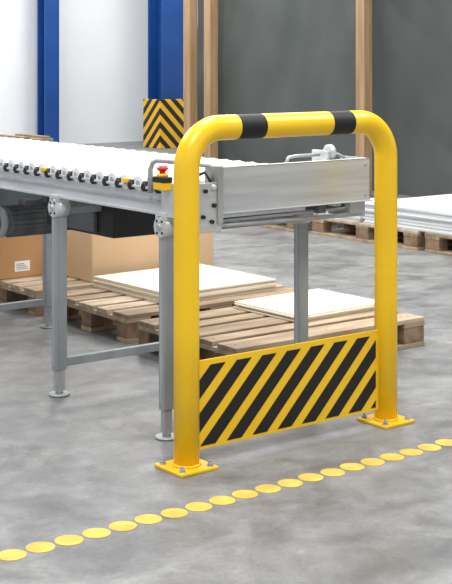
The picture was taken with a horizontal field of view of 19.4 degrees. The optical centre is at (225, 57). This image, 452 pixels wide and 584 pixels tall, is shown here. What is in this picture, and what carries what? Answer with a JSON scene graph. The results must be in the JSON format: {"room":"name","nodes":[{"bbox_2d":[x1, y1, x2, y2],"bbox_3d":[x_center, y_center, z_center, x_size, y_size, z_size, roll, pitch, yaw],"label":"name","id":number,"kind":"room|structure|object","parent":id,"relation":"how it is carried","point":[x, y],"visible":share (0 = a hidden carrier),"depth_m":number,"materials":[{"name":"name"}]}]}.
{"room":"warehouse","nodes":[
{"label":"warehouse","id":0,"kind":"room"},
{"bbox_2d":[0,0,197,143],"bbox_3d":[-8.599,-0.850,17.473,21.600,4.600,0.200,0,0,-37],"label":"wall","id":1,"kind":"structure","parent":0,"point":[103,44],"depth_m":22.12,"materials":[{"name":"paint"}]},
{"bbox_2d":[0,141,451,583],"bbox_3d":[-0.997,1.500,7.550,21.600,0.100,25.200,0,0,-37],"label":"floor","id":2,"kind":"structure","parent":0,"point":[82,460],"depth_m":4.62,"materials":[{"name":"concrete"}]},
{"bbox_2d":[0,133,52,141],"bbox_3d":[-2.882,1.255,17.822,0.800,0.390,0.800,0,0,-37],"label":"wooden pallet","id":3,"kind":"object","parent":2,"relation":"on","point":[20,135],"visible":0.24,"depth_m":17.73,"materials":[{"name":"wood"}]},
{"bbox_2d":[0,275,92,315],"bbox_3d":[-0.830,1.377,8.056,1.207,0.145,0.800,0,0,-37],"label":"wooden pallet","id":4,"kind":"object","parent":2,"relation":"on","point":[16,289],"visible":0.22,"depth_m":7.61,"materials":[{"name":"brown wood"}]},
{"bbox_2d":[0,234,41,279],"bbox_3d":[-1.315,1.152,7.998,0.362,0.306,0.442,0,0,-37],"label":"cardboard box","id":5,"kind":"object","parent":4,"relation":"on","point":[20,257],"visible":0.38,"depth_m":7.80,"materials":[{"name":"brown cardboard"}]},
{"bbox_2d":[67,230,158,282],"bbox_3d":[-0.805,1.157,8.056,0.482,0.296,0.730,0,0,-37],"label":"cardboard box","id":6,"kind":"object","parent":4,"relation":"on","point":[89,256],"visible":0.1,"depth_m":7.74,"materials":[{"name":"brown cardboard"}]},
{"bbox_2d":[199,232,212,265],"bbox_3d":[-0.452,1.167,8.352,0.422,0.276,0.690,0,0,-37],"label":"cardboard box","id":7,"kind":"object","parent":4,"relation":"on","point":[205,239],"visible":0.02,"depth_m":8.17,"materials":[{"name":"brown cardboard"}]},
{"bbox_2d":[37,0,58,142],"bbox_3d":[-2.878,-0.850,21.352,0.320,4.600,0.320,0,0,-37],"label":"steel column","id":8,"kind":"structure","parent":2,"relation":"on","point":[47,10],"depth_m":21.29,"materials":[{"name":"blue metal"}]},
{"bbox_2d":[143,99,183,148],"bbox_3d":[-0.992,1.060,21.209,0.500,0.780,0.480,0,0,-37],"label":"guard","id":9,"kind":"object","parent":2,"relation":"on","point":[163,119],"visible":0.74,"depth_m":21.01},
{"bbox_2d":[148,0,182,99],"bbox_3d":[-0.990,-0.850,21.601,0.480,4.600,0.480,0,0,-37],"label":"steel column","id":10,"kind":"structure","parent":2,"relation":"on","point":[165,17],"depth_m":21.50,"materials":[{"name":"blue metal"}]},
{"bbox_2d":[67,284,293,343],"bbox_3d":[-0.267,1.377,7.354,1.207,0.145,0.800,0,0,-37],"label":"wooden pallet","id":11,"kind":"object","parent":2,"relation":"on","point":[99,307],"visible":0.41,"depth_m":7.01,"materials":[{"name":"brown wood"}]},
{"bbox_2d":[93,264,276,302],"bbox_3d":[-0.237,1.275,7.452,0.756,0.060,0.731,0,0,-39],"label":"boards","id":12,"kind":"object","parent":11,"relation":"on","point":[214,282],"visible":0.62,"depth_m":7.33,"materials":[{"name":"white wood"}]},
{"bbox_2d":[0,137,371,440],"bbox_3d":[-1.187,0.903,6.964,0.965,1.094,4.700,0,0,-37],"label":"conveyor","id":13,"kind":"object","parent":2,"relation":"on","point":[101,191],"visible":0.88,"depth_m":5.42,"materials":[{"name":"metal"}]},
{"bbox_2d":[0,439,451,560],"bbox_3d":[0.103,1.449,4.400,3.468,0.002,0.093,0,0,-37],"label":"dots","id":14,"kind":"object","parent":2,"relation":"on","point":[95,533],"visible":1,"depth_m":4.28,"materials":[{"name":"paint"}]},
{"bbox_2d":[184,0,371,195],"bbox_3d":[3.064,-0.825,11.984,0.440,4.550,11.300,0,0,-37],"label":"frame","id":15,"kind":"object","parent":2,"relation":"on","point":[363,7],"visible":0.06,"depth_m":15.90,"materials":[{"name":"brown wood"}]},
{"bbox_2d":[197,0,451,196],"bbox_3d":[3.071,-0.715,11.989,0.115,4.270,11.300,0,0,-38],"label":"wall","id":16,"kind":"structure","parent":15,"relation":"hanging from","point":[275,56],"depth_m":14.46,"materials":[{"name":"grey paint"}]},
{"bbox_2d":[138,307,424,359],"bbox_3d":[0.280,1.377,6.589,1.205,0.145,0.800,0,0,-37],"label":"wooden pallet","id":17,"kind":"object","parent":2,"relation":"on","point":[230,330],"visible":0.44,"depth_m":6.42,"materials":[{"name":"brown wood"}]},
{"bbox_2d":[233,289,373,321],"bbox_3d":[0.437,1.289,6.864,0.621,0.032,0.524,0,0,-39],"label":"boards","id":18,"kind":"object","parent":17,"relation":"on","point":[322,304],"visible":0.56,"depth_m":6.79,"materials":[{"name":"white wood"}]},
{"bbox_2d":[154,110,414,477],"bbox_3d":[0.248,0.829,4.952,1.141,1.242,0.164,0,0,-37],"label":"barrier","id":19,"kind":"object","parent":2,"relation":"on","point":[227,399],"visible":1,"depth_m":4.89,"materials":[{"name":"yellow metal"}]},
{"bbox_2d":[250,213,336,231],"bbox_3d":[0.542,1.377,11.625,0.800,0.145,1.204,0,0,-37],"label":"wooden pallet","id":20,"kind":"object","parent":2,"relation":"on","point":[289,226],"visible":0.05,"depth_m":11.13,"materials":[{"name":"brown wood"}]},
{"bbox_2d":[311,218,451,249],"bbox_3d":[1.384,1.377,10.609,0.800,0.145,1.206,0,0,-37],"label":"wooden pallet","id":21,"kind":"object","parent":2,"relation":"on","point":[413,240],"visible":0.34,"depth_m":10.38,"materials":[{"name":"brown wood"}]},
{"bbox_2d":[318,198,373,221],"bbox_3d":[1.193,1.251,10.835,0.748,0.108,0.508,0,0,-37],"label":"boards","id":22,"kind":"object","parent":21,"relation":"on","point":[354,218],"visible":0.14,"depth_m":10.51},
{"bbox_2d":[425,232,451,255],"bbox_3d":[2.162,1.377,9.593,0.800,0.145,1.207,0,0,-37],"label":"wooden pallet","id":23,"kind":"object","parent":2,"relation":"on","point":[435,243],"visible":0.79,"depth_m":9.75,"materials":[{"name":"brown wood"}]},
{"bbox_2d":[363,194,451,235],"bbox_3d":[2.017,1.221,10.130,1.198,0.168,1.550,0,0,-37],"label":"boards","id":24,"kind":"object","parent":23,"relation":"on","point":[431,214],"visible":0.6,"depth_m":9.98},
{"bbox_3d":[-1.363,1.377,8.782,1.203,0.145,0.800,0,0,-37],"label":"wooden pallet","id":25,"kind":"object","parent":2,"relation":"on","visible":0},
{"bbox_3d":[-1.449,1.127,8.716,0.902,0.356,0.700,0,0,-37],"label":"cardboard box","id":26,"kind":"object","parent":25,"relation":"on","visible":0},
{"bbox_2d":[0,189,40,206],"bbox_3d":[-1.458,0.850,8.703,0.860,0.199,0.680,0,0,-37],"label":"crate","id":27,"kind":"object","parent":26,"relation":"on","point":[7,197],"visible":0.02,"depth_m":8.37,"materials":[{"name":"plastic"}]}
]}

